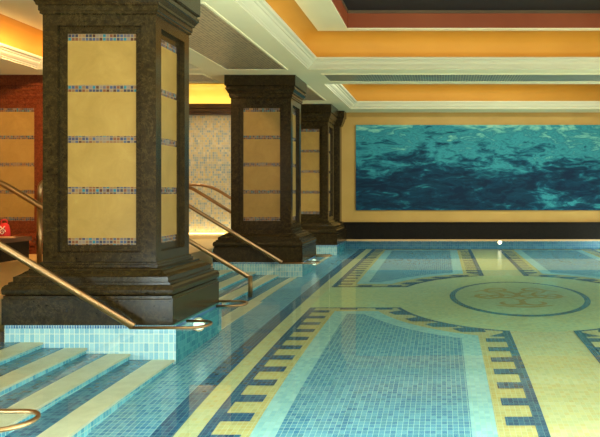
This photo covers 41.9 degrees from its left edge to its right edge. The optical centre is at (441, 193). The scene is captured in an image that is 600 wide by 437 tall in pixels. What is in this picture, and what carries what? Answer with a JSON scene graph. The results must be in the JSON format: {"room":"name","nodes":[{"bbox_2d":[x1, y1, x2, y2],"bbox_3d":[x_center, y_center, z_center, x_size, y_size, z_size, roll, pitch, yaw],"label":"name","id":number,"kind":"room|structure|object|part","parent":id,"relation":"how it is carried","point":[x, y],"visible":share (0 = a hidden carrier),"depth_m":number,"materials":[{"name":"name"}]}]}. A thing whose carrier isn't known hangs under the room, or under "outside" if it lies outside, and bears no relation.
{"room":"indoor swimming pool","nodes":[
{"label":"indoor swimming pool","id":0,"kind":"room"},
{"bbox_2d":[0,2,42,30],"bbox_3d":[-5.635,-2.820,10.950,3.150,0.040,4.980,0,0,0],"label":"ceiling","id":1,"kind":"structure","parent":0,"point":[28,13],"depth_m":11.77,"materials":[{"name":"beige paint"}]},
{"bbox_2d":[0,14,42,56],"bbox_3d":[-5.635,-2.580,10.950,3.150,0.440,4.980,0,0,0],"label":"wall","id":2,"kind":"structure","parent":0,"point":[14,33],"depth_m":12.88,"materials":[{"name":"orange paint"}]},
{"bbox_2d":[0,43,199,68],"bbox_3d":[-5.635,-2.265,10.950,3.150,0.190,4.980,0,0,0],"label":"crown molding","id":3,"kind":"structure","parent":2,"relation":"attached to","point":[7,52],"depth_m":12.64,"materials":[{"name":"white paint"}]},
{"bbox_2d":[0,342,173,436],"bbox_3d":[-3.564,2.103,4.397,2.072,2.007,5.594,0,0,0],"label":"stairs","id":4,"kind":"structure","parent":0,"point":[73,390],"depth_m":6.18,"materials":[{"name":"tile"}]},
{"bbox_2d":[0,238,217,331],"bbox_3d":[1.200,1.275,8.300,19.600,0.350,24.600,0,0,0],"label":"floor","id":5,"kind":"structure","parent":0,"point":[10,269],"depth_m":11.91,"materials":[{"name":"beige tile"}]},
{"bbox_2d":[0,236,31,262],"bbox_3d":[-7.545,0.915,11.150,1.150,0.370,3.560,0,0,0],"label":"bench","id":6,"kind":"object","parent":5,"relation":"on","point":[20,244],"visible":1,"depth_m":12.52,"materials":[{"name":"brown wood"}]},
{"bbox_2d":[0,219,10,235],"bbox_3d":[-7.250,0.580,12.595,0.190,0.301,0.159,0,0,0],"label":"bag","id":7,"kind":"object","parent":6,"relation":"on","point":[4,227],"visible":0.98,"depth_m":12.56,"materials":[{"name":"red fabric"}]},
{"bbox_2d":[0,236,16,238],"bbox_3d":[-7.040,0.714,12.300,0.240,0.032,0.160,0,0,0],"label":"towel","id":8,"kind":"object","parent":6,"relation":"on","point":[1,237],"visible":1,"depth_m":12.24,"materials":[{"name":"brown fabric"}]},
{"bbox_3d":[-7.545,0.765,11.150,1.150,0.070,3.560,0,0,0],"label":"seat","id":9,"kind":"part","parent":6,"relation":"part of","materials":[{"name":"brown wood"}]},
{"bbox_2d":[0,409,40,432],"bbox_3d":[-4.132,0.521,4.151,3.800,1.491,0.408,0,0,-1],"label":"handrail","id":10,"kind":"object","parent":5,"relation":"on","point":[36,413],"visible":1,"depth_m":4.22,"materials":[{"name":"brown metal"}]},
{"bbox_2d":[0,75,42,253],"bbox_3d":[-7.870,-0.460,14.490,1.630,3.419,1.500,0,0,0],"label":"wall","id":11,"kind":"structure","parent":5,"relation":"on","point":[21,96],"depth_m":14.06,"materials":[{"name":"red stone"}]},
{"bbox_3d":[-7.870,-1.289,14.082,0.680,0.436,0.036,0,0,0],"label":"stone panel","id":12,"kind":"part","parent":11,"relation":"part of","materials":[{"name":"stone"}]},
{"bbox_3d":[-7.870,-0.785,14.082,0.680,0.436,0.036,0,0,0],"label":"stone panel","id":13,"kind":"part","parent":11,"relation":"part of","materials":[{"name":"stone"}]},
{"bbox_3d":[-7.870,-0.280,14.082,0.680,0.436,0.036,0,0,0],"label":"stone panel","id":14,"kind":"part","parent":11,"relation":"part of","materials":[{"name":"stone"}]},
{"bbox_3d":[-7.870,0.224,14.082,0.680,0.436,0.036,0,0,0],"label":"stone panel","id":15,"kind":"part","parent":11,"relation":"part of","materials":[{"name":"stone"}]},
{"bbox_3d":[-7.870,-0.532,14.076,0.820,2.225,0.048,0,0,0],"label":"panel frame","id":16,"kind":"part","parent":11,"relation":"part of","materials":[{"name":"paint"}]},
{"bbox_3d":[-7.870,0.835,14.490,1.630,0.330,1.500,0,0,0],"label":"moulding","id":17,"kind":"part","parent":11,"relation":"part of","materials":[{"name":"brown wood"}]},
{"bbox_2d":[0,241,211,329],"bbox_3d":[-4.113,0.521,7.177,3.841,1.491,0.414,0,0,-2],"label":"handrail","id":18,"kind":"object","parent":5,"relation":"on","point":[4,247],"visible":1,"depth_m":7.04,"materials":[{"name":"brown metal"}]},
{"bbox_3d":[-4.413,0.521,7.060,3.142,1.491,0.066,0,0,0],"label":"rail","id":19,"kind":"part","parent":18,"relation":"part of","materials":[{"name":"brown metal"}]},
{"bbox_2d":[0,180,247,306],"bbox_3d":[-4.113,0.521,8.662,3.840,1.491,0.416,0,0,2],"label":"handrail","id":20,"kind":"object","parent":5,"relation":"on","point":[3,184],"visible":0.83,"depth_m":8.77,"materials":[{"name":"brown metal"}]},
{"bbox_3d":[-4.413,0.521,8.800,3.142,1.491,0.066,0,0,0],"label":"rail","id":21,"kind":"part","parent":20,"relation":"part of","materials":[{"name":"brown metal"}]},
{"bbox_2d":[189,204,320,263],"bbox_3d":[-4.113,0.521,13.717,3.841,1.491,0.414,0,0,-2],"label":"handrail","id":22,"kind":"object","parent":5,"relation":"on","point":[191,207],"visible":0.42,"depth_m":13.57,"materials":[{"name":"brown metal"}]},
{"bbox_2d":[189,186,331,256],"bbox_3d":[-4.113,0.521,15.283,3.840,1.491,0.416,0,0,2],"label":"handrail","id":23,"kind":"object","parent":5,"relation":"on","point":[190,187],"visible":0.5,"depth_m":15.39,"materials":[{"name":"brown metal"}]},
{"bbox_3d":[-4.413,0.521,15.420,3.142,1.491,0.066,0,0,0],"label":"rail","id":24,"kind":"part","parent":23,"relation":"part of","materials":[{"name":"brown metal"}]},
{"bbox_2d":[5,303,221,363],"bbox_3d":[-3.325,1.750,7.940,1.622,1.000,1.492,0,0,0],"label":"column base","id":25,"kind":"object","parent":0,"point":[142,344],"depth_m":7.20,"materials":[{"name":"tile"}]},
{"bbox_2d":[1,0,218,324],"bbox_3d":[-3.355,-0.460,7.940,1.630,3.419,1.500,0,0,0],"label":"column","id":26,"kind":"structure","parent":25,"relation":"on","point":[116,72],"depth_m":7.50,"materials":[{"name":"stone"}]},
{"bbox_3d":[-3.355,-0.532,7.526,0.820,2.225,0.048,0,0,0],"label":"panel frame","id":27,"kind":"part","parent":26,"relation":"part of","materials":[{"name":"stone"}]},
{"bbox_3d":[-3.355,-1.289,7.532,0.680,0.436,0.036,0,0,0],"label":"stone panel","id":28,"kind":"part","parent":26,"relation":"part of","materials":[{"name":"beige stone"}]},
{"bbox_3d":[-3.355,-0.785,7.532,0.680,0.436,0.036,0,0,0],"label":"stone panel","id":29,"kind":"part","parent":26,"relation":"part of","materials":[{"name":"beige stone"}]},
{"bbox_3d":[-3.355,-0.280,7.532,0.680,0.436,0.036,0,0,0],"label":"stone panel","id":30,"kind":"part","parent":26,"relation":"part of","materials":[{"name":"beige stone"}]},
{"bbox_3d":[-3.355,0.224,7.532,0.680,0.436,0.036,0,0,0],"label":"stone panel","id":31,"kind":"part","parent":26,"relation":"part of","materials":[{"name":"beige stone"}]},
{"bbox_3d":[-3.355,0.835,7.940,1.630,0.330,1.500,0,0,0],"label":"moulding","id":32,"kind":"part","parent":26,"relation":"part of","materials":[{"name":"stone"}]},
{"bbox_3d":[-2.882,-1.289,7.940,0.036,0.436,0.550,0,0,0],"label":"stone panel","id":33,"kind":"part","parent":26,"relation":"part of","materials":[{"name":"beige stone"}]},
{"bbox_3d":[-2.882,-0.785,7.940,0.036,0.436,0.550,0,0,0],"label":"stone panel","id":34,"kind":"part","parent":26,"relation":"part of","materials":[{"name":"beige stone"}]},
{"bbox_3d":[-2.882,-0.280,7.940,0.036,0.436,0.550,0,0,0],"label":"stone panel","id":35,"kind":"part","parent":26,"relation":"part of","materials":[{"name":"beige stone"}]},
{"bbox_3d":[-2.882,0.224,7.940,0.036,0.436,0.550,0,0,0],"label":"stone panel","id":36,"kind":"part","parent":26,"relation":"part of","materials":[{"name":"beige stone"}]},
{"bbox_3d":[-2.876,-0.532,7.940,0.048,2.225,0.690,0,0,0],"label":"panel frame","id":37,"kind":"part","parent":26,"relation":"part of","materials":[{"name":"stone"}]},
{"bbox_2d":[4,303,221,328],"bbox_3d":[-3.325,1.266,7.940,1.626,0.029,1.496,0,0,0],"label":"trim","id":38,"kind":"structure","parent":25,"relation":"attached to","point":[214,307],"depth_m":7.19,"materials":[{"name":"tile"}]},
{"bbox_2d":[193,317,205,331],"bbox_3d":[-2.474,1.336,7.736,0.140,0.143,0.070,0,0,-35],"label":"pool light","id":39,"kind":"object","parent":25,"relation":"attached to","point":[198,318],"visible":0.6,"depth_m":7.72,"materials":[{"name":"white glass"}]},
{"bbox_2d":[189,115,230,232],"bbox_3d":[-6.400,-0.435,19.025,4.400,3.070,0.150,0,0,0],"label":"wall","id":40,"kind":"structure","parent":0,"point":[209,135],"depth_m":18.95,"materials":[{"name":"beige tile"}]},
{"bbox_2d":[189,235,221,237],"bbox_3d":[-6.400,1.065,18.775,4.400,0.070,0.350,0,0,0],"label":"trim","id":41,"kind":"structure","parent":40,"relation":"attached to","point":[190,236],"depth_m":18.60,"materials":[{"name":"stone"}]},
{"bbox_2d":[189,233,224,234],"bbox_3d":[-6.400,1.005,18.892,4.240,0.050,0.085,0,0,0],"label":"light strip","id":42,"kind":"object","parent":41,"relation":"on","point":[189,233],"visible":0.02,"depth_m":18.86,"materials":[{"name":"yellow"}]},
{"bbox_2d":[189,233,224,233],"bbox_3d":[-6.400,0.998,18.895,4.200,0.035,0.070,0,0,0],"label":"diffuser","id":43,"kind":"object","parent":42,"relation":"attached to","point":[189,233],"depth_m":18.86,"materials":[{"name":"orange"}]},
{"bbox_2d":[189,83,230,103],"bbox_3d":[-5.635,-2.475,17.025,3.150,0.650,4.130,0,0,0],"label":"wall","id":44,"kind":"structure","parent":0,"point":[199,93],"depth_m":19.09,"materials":[{"name":"yellow paint"}]},
{"bbox_2d":[189,104,230,114],"bbox_3d":[-6.400,-2.080,18.910,4.400,0.260,0.380,0,0,0],"label":"trim","id":45,"kind":"structure","parent":44,"relation":"attached to","point":[194,109],"depth_m":18.80,"materials":[{"name":"brown wood"}]},
{"bbox_2d":[217,270,295,328],"bbox_3d":[-3.564,1.593,11.215,2.072,0.987,5.058,0,0,0],"label":"stairs","id":46,"kind":"structure","parent":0,"point":[232,285],"depth_m":11.82,"materials":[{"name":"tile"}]},
{"bbox_2d":[37,180,252,296],"bbox_3d":[-4.413,0.658,11.250,3.233,1.764,0.160,0,0,0],"label":"handrail","id":47,"kind":"object","parent":46,"relation":"on","point":[40,185],"visible":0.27,"depth_m":11.22,"materials":[{"name":"brown metal"}]},
{"bbox_3d":[-5.950,0.615,11.250,0.072,0.970,0.072,0,0,0],"label":"post","id":48,"kind":"part","parent":47,"relation":"part of","materials":[{"name":"brown metal"}]},
{"bbox_3d":[-2.830,1.380,11.250,0.066,0.320,0.064,0,0,0],"label":"post","id":49,"kind":"part","parent":47,"relation":"part of","materials":[{"name":"brown metal"}]},
{"bbox_2d":[213,258,315,276],"bbox_3d":[-3.325,1.750,14.490,1.622,1.000,1.492,0,0,0],"label":"wall","id":50,"kind":"structure","parent":0,"point":[283,270],"depth_m":13.74,"materials":[{"name":"tile"}]},
{"bbox_2d":[213,75,315,261],"bbox_3d":[-3.325,-0.460,14.490,1.630,3.419,1.500,0,0,0],"label":"column","id":51,"kind":"structure","parent":50,"relation":"on","point":[265,109],"depth_m":14.04,"materials":[{"name":"stone"}]},
{"bbox_3d":[-3.325,-0.532,14.076,0.820,2.225,0.048,0,0,0],"label":"panel frame","id":52,"kind":"part","parent":51,"relation":"part of","materials":[{"name":"stone"}]},
{"bbox_3d":[-3.325,-1.289,14.082,0.680,0.436,0.036,0,0,0],"label":"stone panel","id":53,"kind":"part","parent":51,"relation":"part of","materials":[{"name":"beige stone"}]},
{"bbox_3d":[-3.325,-0.785,14.082,0.680,0.436,0.036,0,0,0],"label":"stone panel","id":54,"kind":"part","parent":51,"relation":"part of","materials":[{"name":"beige stone"}]},
{"bbox_3d":[-3.325,-0.280,14.082,0.680,0.436,0.036,0,0,0],"label":"stone panel","id":55,"kind":"part","parent":51,"relation":"part of","materials":[{"name":"beige stone"}]},
{"bbox_3d":[-3.325,0.224,14.082,0.680,0.436,0.036,0,0,0],"label":"stone panel","id":56,"kind":"part","parent":51,"relation":"part of","materials":[{"name":"beige stone"}]},
{"bbox_3d":[-3.325,0.835,14.490,1.630,0.330,1.500,0,0,0],"label":"moulding","id":57,"kind":"part","parent":51,"relation":"part of","materials":[{"name":"stone"}]},
{"bbox_3d":[-2.852,-1.289,14.490,0.036,0.436,0.550,0,0,0],"label":"stone panel","id":58,"kind":"part","parent":51,"relation":"part of","materials":[{"name":"beige stone"}]},
{"bbox_3d":[-2.852,-0.785,14.490,0.036,0.436,0.550,0,0,0],"label":"stone panel","id":59,"kind":"part","parent":51,"relation":"part of","materials":[{"name":"beige stone"}]},
{"bbox_3d":[-2.852,-0.280,14.490,0.036,0.436,0.550,0,0,0],"label":"stone panel","id":60,"kind":"part","parent":51,"relation":"part of","materials":[{"name":"beige stone"}]},
{"bbox_3d":[-2.852,0.224,14.490,0.036,0.436,0.550,0,0,0],"label":"stone panel","id":61,"kind":"part","parent":51,"relation":"part of","materials":[{"name":"beige stone"}]},
{"bbox_3d":[-2.846,-0.532,14.490,0.048,2.225,0.690,0,0,0],"label":"panel frame","id":62,"kind":"part","parent":51,"relation":"part of","materials":[{"name":"stone"}]},
{"bbox_2d":[213,256,315,263],"bbox_3d":[-3.325,1.266,14.490,1.626,0.029,1.496,0,0,0],"label":"trim","id":63,"kind":"structure","parent":50,"relation":"attached to","point":[314,256],"depth_m":13.74,"materials":[{"name":"tile"}]},
{"bbox_2d":[212,248,327,263],"bbox_3d":[-3.564,1.547,16.765,2.072,0.894,3.058,0,0,0],"label":"floor","id":64,"kind":"structure","parent":0,"point":[321,259],"depth_m":17.39,"materials":[{"name":"tile"}]},
{"bbox_2d":[189,183,230,199],"bbox_3d":[-4.413,0.658,17.000,3.233,1.764,0.160,0,0,0],"label":"handrail","id":65,"kind":"object","parent":64,"relation":"on","point":[190,184],"visible":0.3,"depth_m":16.97,"materials":[{"name":"brown metal"}]},
{"bbox_2d":[0,0,599,111],"bbox_3d":[1.200,-2.170,8.200,20.000,0.001,24.800,0,0,0],"label":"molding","id":66,"kind":"structure","parent":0,"point":[230,10],"depth_m":13.43,"materials":[{"name":"beige paint"}]},
{"bbox_2d":[189,75,213,80],"bbox_3d":[-5.625,-2.166,14.250,2.550,0.008,0.860,0,0,0],"label":"ceiling panel","id":67,"kind":"object","parent":66,"relation":"attached to","point":[191,77],"visible":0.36,"depth_m":14.31,"materials":[{"name":"tile"}]},
{"bbox_2d":[189,74,218,81],"bbox_3d":[-5.625,-2.163,14.250,2.620,0.014,0.930,0,0,0],"label":"trim","id":68,"kind":"structure","parent":66,"relation":"attached to","point":[189,74],"depth_m":14.53,"materials":[{"name":"beige paint"}]},
{"bbox_2d":[189,4,283,68],"bbox_3d":[-3.230,-2.166,10.955,1.020,0.008,4.590,0,0,0],"label":"ceiling panel","id":69,"kind":"object","parent":66,"relation":"attached to","point":[212,37],"visible":0.71,"depth_m":11.19,"materials":[{"name":"tile"}]},
{"bbox_2d":[189,2,287,69],"bbox_3d":[-3.230,-2.163,10.955,1.090,0.014,4.660,0,0,0],"label":"trim","id":70,"kind":"structure","parent":66,"relation":"attached to","point":[203,3],"depth_m":11.32,"materials":[{"name":"beige paint"}]},
{"bbox_2d":[304,87,322,99],"bbox_3d":[-3.230,-2.166,16.500,1.020,0.008,2.400,0,0,0],"label":"ceiling panel","id":71,"kind":"object","parent":66,"relation":"attached to","point":[310,95],"visible":0.21,"depth_m":16.98,"materials":[{"name":"paint"}]},
{"bbox_2d":[303,85,325,100],"bbox_3d":[-3.230,-2.163,16.500,1.090,0.014,2.470,0,0,0],"label":"trim","id":72,"kind":"structure","parent":66,"relation":"attached to","point":[307,85],"depth_m":17.10,"materials":[{"name":"beige paint"}]},
{"bbox_2d":[321,74,599,81],"bbox_3d":[1.140,-2.163,14.250,6.650,0.014,0.930,0,0,0],"label":"trim","id":73,"kind":"structure","parent":66,"relation":"attached to","point":[321,74],"depth_m":14.03,"materials":[{"name":"beige paint"}]},
{"bbox_2d":[324,75,599,80],"bbox_3d":[1.140,-2.166,14.250,6.580,0.008,0.860,0,0,0],"label":"ceiling panel","id":74,"kind":"object","parent":66,"relation":"attached to","point":[329,77],"visible":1,"depth_m":14.19,"materials":[{"name":"white paint"}]},
{"bbox_2d":[316,241,344,254],"bbox_3d":[-3.325,1.750,19.040,1.622,1.000,1.492,0,0,0],"label":"wall","id":75,"kind":"structure","parent":0,"point":[333,250],"depth_m":18.29,"materials":[{"name":"tile"}]},
{"bbox_2d":[301,104,344,244],"bbox_3d":[-3.325,-0.460,19.040,1.630,3.419,1.500,0,0,0],"label":"column","id":76,"kind":"structure","parent":75,"relation":"on","point":[318,121],"depth_m":18.62,"materials":[{"name":"stone"}]},
{"bbox_3d":[-3.325,-1.289,18.632,0.680,0.436,0.036,0,0,0],"label":"stone panel","id":77,"kind":"part","parent":76,"relation":"part of","materials":[{"name":"beige stone"}]},
{"bbox_3d":[-3.325,-0.785,18.632,0.680,0.436,0.036,0,0,0],"label":"stone panel","id":78,"kind":"part","parent":76,"relation":"part of","materials":[{"name":"beige stone"}]},
{"bbox_3d":[-3.325,-0.280,18.632,0.680,0.436,0.036,0,0,0],"label":"stone panel","id":79,"kind":"part","parent":76,"relation":"part of","materials":[{"name":"beige stone"}]},
{"bbox_3d":[-3.325,0.224,18.632,0.680,0.436,0.036,0,0,0],"label":"stone panel","id":80,"kind":"part","parent":76,"relation":"part of","materials":[{"name":"beige stone"}]},
{"bbox_3d":[-3.325,-0.532,18.626,0.820,2.225,0.048,0,0,0],"label":"panel frame","id":81,"kind":"part","parent":76,"relation":"part of","materials":[{"name":"stone"}]},
{"bbox_3d":[-3.325,0.835,19.040,1.630,0.330,1.500,0,0,0],"label":"moulding","id":82,"kind":"part","parent":76,"relation":"part of","materials":[{"name":"stone"}]},
{"bbox_3d":[-2.846,-0.532,19.040,0.048,2.225,0.690,0,0,0],"label":"panel frame","id":83,"kind":"part","parent":76,"relation":"part of","materials":[{"name":"stone"}]},
{"bbox_2d":[85,249,599,436],"bbox_3d":[1.094,1.906,10.690,7.493,0.861,19.380,0,0,0],"label":"swimming pool","id":84,"kind":"structure","parent":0,"point":[367,342],"depth_m":7.38,"materials":[{"name":"blue tile"}]},
{"bbox_2d":[265,0,599,56],"bbox_3d":[1.140,-2.580,5.900,7.220,0.440,15.080,0,0,0],"label":"ceiling","id":85,"kind":"structure","parent":0,"point":[321,43],"depth_m":13.41,"materials":[{"name":"orange paint"}]},
{"bbox_2d":[234,0,599,68],"bbox_3d":[1.140,-2.265,5.900,7.220,0.190,15.080,0,0,0],"label":"crown molding","id":86,"kind":"structure","parent":85,"relation":"attached to","point":[261,11],"depth_m":13.17,"materials":[{"name":"white paint"}]},
{"bbox_2d":[332,0,599,27],"bbox_3d":[1.140,-2.947,6.190,5.560,0.245,13.640,0,0,0],"label":"trim","id":87,"kind":"structure","parent":85,"relation":"attached to","point":[351,20],"depth_m":12.97,"materials":[{"name":"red paint"}]},
{"bbox_2d":[341,0,599,12],"bbox_3d":[1.140,-3.092,6.190,5.560,0.045,13.640,0,0,0],"label":"trim","id":88,"kind":"structure","parent":85,"relation":"attached to","point":[347,10],"depth_m":12.93,"materials":[{"name":"brown paint"}]},
{"bbox_2d":[295,0,599,30],"bbox_3d":[1.140,-2.820,5.900,7.220,0.040,15.080,0,0,0],"label":"ceiling","id":89,"kind":"structure","parent":0,"point":[323,14],"depth_m":12.76,"materials":[{"name":"beige paint"}]},
{"bbox_2d":[342,112,599,248],"bbox_3d":[3.200,0.030,20.530,15.600,4.440,0.300,0,0,0],"label":"wall","id":90,"kind":"structure","parent":0,"point":[349,212],"depth_m":20.40,"materials":[{"name":"paint"}]},
{"bbox_2d":[334,111,346,240],"bbox_3d":[-3.200,-0.458,20.150,1.360,3.415,0.480,0,0,0],"label":"pilaster","id":91,"kind":"object","parent":90,"relation":"attached to","point":[341,118],"visible":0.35,"depth_m":20.04,"materials":[{"name":"stone"}]},
{"bbox_2d":[344,222,599,238],"bbox_3d":[4.125,1.000,20.325,13.750,0.460,0.150,0,0,0],"label":"baseboard","id":92,"kind":"structure","parent":90,"relation":"attached to","point":[355,230],"depth_m":20.27,"materials":[{"name":"black stone"}]},
{"bbox_2d":[346,239,599,240],"bbox_3d":[4.125,1.246,20.320,13.750,0.032,0.160,0,0,0],"label":"trim","id":93,"kind":"structure","parent":90,"relation":"attached to","point":[347,239],"depth_m":20.24,"materials":[{"name":"beige stone"}]},
{"bbox_2d":[356,125,599,209],"bbox_3d":[1.130,-0.690,20.374,6.850,2.287,0.048,0,0,0],"label":"mural","id":94,"kind":"object","parent":90,"relation":"attached to","point":[399,167],"visible":1,"depth_m":20.35,"materials":[{"name":"paint"}]},
{"bbox_2d":[342,84,599,100],"bbox_3d":[1.140,-2.580,17.330,7.220,0.440,4.740,0,0,0],"label":"wall","id":95,"kind":"structure","parent":0,"point":[360,92],"depth_m":19.69,"materials":[{"name":"orange paint"}]},
{"bbox_2d":[325,84,599,108],"bbox_3d":[1.140,-2.265,17.330,7.220,0.190,4.740,0,0,0],"label":"crown molding","id":96,"kind":"structure","parent":95,"relation":"attached to","point":[339,90],"depth_m":19.47,"materials":[{"name":"white paint"}]},
{"bbox_2d":[343,0,599,9],"bbox_3d":[1.140,-3.132,10.015,5.600,0.035,6.030,0,0,0],"label":"glazing","id":97,"kind":"object","parent":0,"point":[350,4],"visible":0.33,"depth_m":12.54,"materials":[{"name":"black glass"}]}
]}

